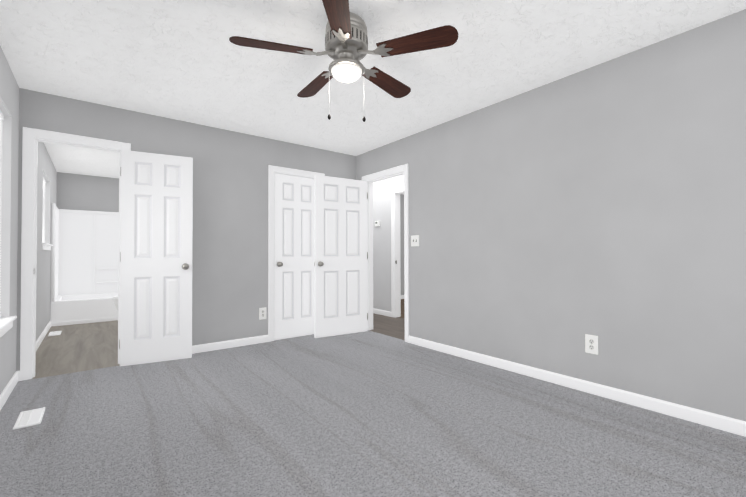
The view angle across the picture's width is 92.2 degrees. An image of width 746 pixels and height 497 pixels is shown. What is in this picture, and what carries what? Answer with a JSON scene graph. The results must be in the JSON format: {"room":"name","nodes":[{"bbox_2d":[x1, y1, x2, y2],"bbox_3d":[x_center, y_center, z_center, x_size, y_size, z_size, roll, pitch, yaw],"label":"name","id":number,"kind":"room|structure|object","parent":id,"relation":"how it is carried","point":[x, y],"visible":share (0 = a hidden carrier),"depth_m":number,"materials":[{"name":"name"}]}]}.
{"room":"empty bedroom","nodes":[
{"label":"empty bedroom","id":0,"kind":"room"},
{"bbox_2d":[0,46,56,394],"bbox_3d":[-2.749,-0.137,2.591,0.160,2.440,8.810,0,-1,-38],"label":"wall","id":1,"kind":"structure","parent":0,"point":[9,91],"depth_m":2.92,"materials":[{"name":"grey paint"}]},
{"bbox_2d":[0,97,11,317],"bbox_3d":[-2.457,-0.260,2.238,0.137,1.525,1.110,0,-1,-38],"label":"bedroom window","id":2,"kind":"structure","parent":1,"relation":"in","point":[1,116],"depth_m":2.69,"materials":[{"name":"white"}]},
{"bbox_2d":[0,316,16,336],"bbox_3d":[-2.421,0.542,2.253,0.121,0.081,1.200,0,-1,-38],"label":"window sill","id":3,"kind":"structure","parent":1,"relation":"attached to","point":[6,324],"depth_m":2.55,"materials":[{"name":"white wood"}]},
{"bbox_2d":[0,371,19,409],"bbox_3d":[-1.493,1.018,1.113,0.024,0.083,4.721,0,-1,-38],"label":"baseboard","id":4,"kind":"structure","parent":1,"relation":"attached to","point":[12,383],"depth_m":2.66,"materials":[{"name":"white wood"}]},
{"bbox_2d":[36,321,50,350],"bbox_3d":[-3.863,1.066,4.152,0.013,0.083,2.749,0,-1,-38],"label":"baseboard","id":5,"kind":"structure","parent":1,"relation":"attached to","point":[43,334],"depth_m":4.43,"materials":[{"name":"white wood"}]},
{"bbox_2d":[42,169,49,243],"bbox_3d":[-4.375,-0.529,4.710,0.137,0.910,0.940,0,-1,-38],"label":"bathroom window","id":6,"kind":"structure","parent":1,"relation":"in","point":[44,181],"depth_m":5.09,"materials":[{"name":"white"}]},
{"bbox_2d":[42,243,52,249],"bbox_3d":[-4.341,-0.034,4.729,0.121,0.081,1.030,0,-1,-38],"label":"window sill","id":7,"kind":"structure","parent":1,"relation":"attached to","point":[46,246],"depth_m":4.58,"materials":[{"name":"white"}]},
{"bbox_2d":[32,320,119,378],"bbox_3d":[-2.767,1.173,5.534,3.439,0.099,3.869,0,-1,-38],"label":"floor","id":8,"kind":"structure","parent":0,"point":[73,348],"depth_m":3.96,"materials":[{"name":"brown wood"}]},
{"bbox_2d":[48,331,61,335],"bbox_3d":[-4.208,1.111,4.751,0.120,0.010,0.280,0,-1,-38],"label":"floor vent","id":9,"kind":"object","parent":8,"relation":"in","point":[54,333],"visible":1,"depth_m":4.73,"materials":[{"name":"white metal"}]},
{"bbox_2d":[50,203,118,325],"bbox_3d":[-4.405,0.229,6.096,1.522,1.812,0.988,0,-1,-38],"label":"bathtub surround","id":10,"kind":"object","parent":8,"relation":"on","point":[84,264],"visible":0.52,"depth_m":6.14,"materials":[{"name":"white plastic"}]},
{"bbox_2d":[113,295,117,309],"bbox_3d":[-3.477,0.737,5.476,0.810,0.775,0.490,0,-1,-38],"label":"toilet","id":11,"kind":"object","parent":8,"relation":"on","point":[115,299],"visible":0.04,"depth_m":5.20,"materials":[{"name":"white ceramic"}]},
{"bbox_2d":[57,172,118,211],"bbox_3d":[-3.995,-0.072,7.126,3.439,2.440,0.120,0,-1,-38],"label":"wall","id":12,"kind":"structure","parent":0,"point":[85,192],"depth_m":6.28,"materials":[{"name":"grey paint"}]},
{"bbox_2d":[16,88,355,370],"bbox_3d":[-1.649,-0.120,4.075,3.719,2.440,0.120,0,-1,-38],"label":"wall","id":13,"kind":"structure","parent":0,"point":[230,245],"depth_m":3.95,"materials":[{"name":"grey paint"}]},
{"bbox_2d":[20,127,130,380],"bbox_3d":[-2.670,0.035,3.268,0.750,2.114,0.136,0,-1,-38],"label":"door frame","id":14,"kind":"structure","parent":13,"relation":"attached to","point":[29,134],"depth_m":3.03,"materials":[{"name":"white wood"}]},
{"bbox_2d":[119,150,192,365],"bbox_3d":[-2.091,0.079,3.494,0.600,2.027,0.204,0,-1,-38],"label":"bathroom door","id":15,"kind":"structure","parent":13,"relation":"in","point":[156,259],"depth_m":3.49,"materials":[{"name":"white wood"}]},
{"bbox_2d":[192,335,268,353],"bbox_3d":[-1.793,1.056,3.861,1.376,0.083,0.013,0,-1,-38],"label":"baseboard","id":16,"kind":"structure","parent":13,"relation":"attached to","point":[200,348],"depth_m":4.00,"materials":[{"name":"white wood"}]},
{"bbox_2d":[259,307,265,319],"bbox_3d":[-1.303,0.759,4.248,0.088,0.138,0.008,0,-1,-38],"label":"electrical outlet","id":17,"kind":"object","parent":13,"relation":"attached to","point":[262,313],"visible":1,"depth_m":4.24,"materials":[{"name":"white plastic"}]},
{"bbox_2d":[274,173,313,339],"bbox_3d":[-0.962,0.088,4.557,0.624,2.027,0.167,0,-1,-38],"label":"closet door","id":18,"kind":"structure","parent":13,"relation":"in","point":[293,256],"depth_m":4.51,"materials":[{"name":"white wood"}]},
{"bbox_2d":[268,165,324,341],"bbox_3d":[-0.984,0.048,4.579,0.768,2.114,0.136,0,-1,-38],"label":"door frame","id":19,"kind":"structure","parent":13,"relation":"attached to","point":[271,169],"depth_m":4.32,"materials":[{"name":"white wood"}]},
{"bbox_2d":[0,330,745,496],"bbox_3d":[-0.140,1.121,2.182,3.474,0.100,4.751,0,-1,-38],"label":"floor","id":20,"kind":"structure","parent":0,"point":[367,413],"depth_m":2.08,"materials":[{"name":"grey carpet"}]},
{"bbox_2d":[13,407,44,429],"bbox_3d":[-2.186,1.073,2.289,0.122,0.010,0.280,0,-1,-38],"label":"floor vent","id":21,"kind":"object","parent":20,"relation":"in","point":[30,418],"visible":1,"depth_m":2.27,"materials":[{"name":"white metal"}]},
{"bbox_2d":[0,0,745,194],"bbox_3d":[0.069,-1.385,4.801,7.306,0.100,8.810,0,-1,-38],"label":"ceiling","id":22,"kind":"structure","parent":0,"point":[186,60],"depth_m":2.54,"materials":[{"name":"white paint"}]},
{"bbox_2d":[229,0,457,121],"bbox_3d":[-0.175,-1.063,2.186,1.251,0.612,1.220,0,-1,-38],"label":"ceiling fan","id":23,"kind":"object","parent":22,"relation":"hanging from","point":[346,44],"visible":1,"depth_m":2.05,"materials":[{"name":"brown wood"}]},
{"bbox_2d":[369,313,404,339],"bbox_3d":[0.385,1.160,5.153,1.002,0.099,4.700,0,-1,-38],"label":"floor","id":24,"kind":"structure","parent":0,"point":[389,326],"depth_m":5.18,"materials":[{"name":"brown wood"}]},
{"bbox_2d":[373,174,403,311],"bbox_3d":[0.777,-0.107,5.478,0.120,2.440,4.700,0,-1,-38],"label":"wall","id":25,"kind":"structure","parent":0,"point":[382,189],"depth_m":6.16,"materials":[{"name":"grey paint"}]},
{"bbox_2d":[373,308,391,316],"bbox_3d":[-0.200,1.089,6.614,0.013,0.083,1.676,0,-1,-38],"label":"baseboard","id":26,"kind":"structure","parent":25,"relation":"attached to","point":[377,311],"depth_m":6.14,"materials":[{"name":"white wood"}]},
{"bbox_2d":[399,299,404,318],"bbox_3d":[1.788,1.171,6.243,2.550,0.100,4.700,0,-1,-38],"label":"floor","id":27,"kind":"structure","parent":0,"point":[402,309],"depth_m":6.76,"materials":[{"name":"brown wood"}]},
{"bbox_2d":[400,194,403,294],"bbox_3d":[-0.057,-0.072,7.881,3.707,2.440,0.120,0,-1,-38],"label":"wall","id":28,"kind":"structure","parent":0,"point":[402,240],"depth_m":8.38,"materials":[{"name":"grey paint"}]},
{"bbox_2d":[356,9,745,420],"bbox_3d":[0.672,-0.127,4.022,0.120,2.440,6.870,0,-1,-38],"label":"wall","id":29,"kind":"structure","parent":0,"point":[552,224],"depth_m":2.62,"materials":[{"name":"grey paint"}]},
{"bbox_2d":[314,175,367,337],"bbox_3d":[-0.419,0.088,4.689,0.754,2.027,0.182,0,-1,-38],"label":"entry door","id":30,"kind":"structure","parent":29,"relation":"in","point":[340,256],"depth_m":4.63,"materials":[{"name":"white wood"}]},
{"bbox_2d":[362,163,408,342],"bbox_3d":[0.182,0.046,4.638,0.136,2.114,0.920,0,-1,-38],"label":"door frame","id":31,"kind":"structure","parent":29,"relation":"attached to","point":[370,257],"depth_m":4.94,"materials":[{"name":"white wood"}]},
{"bbox_2d":[411,235,418,245],"bbox_3d":[0.482,-0.099,4.153,0.018,0.128,0.128,0,-1,-38],"label":"light switch","id":32,"kind":"object","parent":29,"relation":"attached to","point":[414,240],"visible":1,"depth_m":4.15,"materials":[{"name":"white plastic"}]},
{"bbox_2d":[408,336,745,436],"bbox_3d":[1.538,1.033,2.786,0.013,0.083,3.644,0,-1,-38],"label":"baseboard","id":33,"kind":"structure","parent":29,"relation":"attached to","point":[720,422],"depth_m":2.59,"materials":[{"name":"white wood"}]},
{"bbox_2d":[585,334,597,354],"bbox_3d":[1.630,0.708,2.676,0.008,0.138,0.088,0,-1,-38],"label":"electrical outlet","id":34,"kind":"object","parent":29,"relation":"attached to","point":[591,344],"visible":1,"depth_m":2.67,"materials":[{"name":"white plastic"}]}
]}

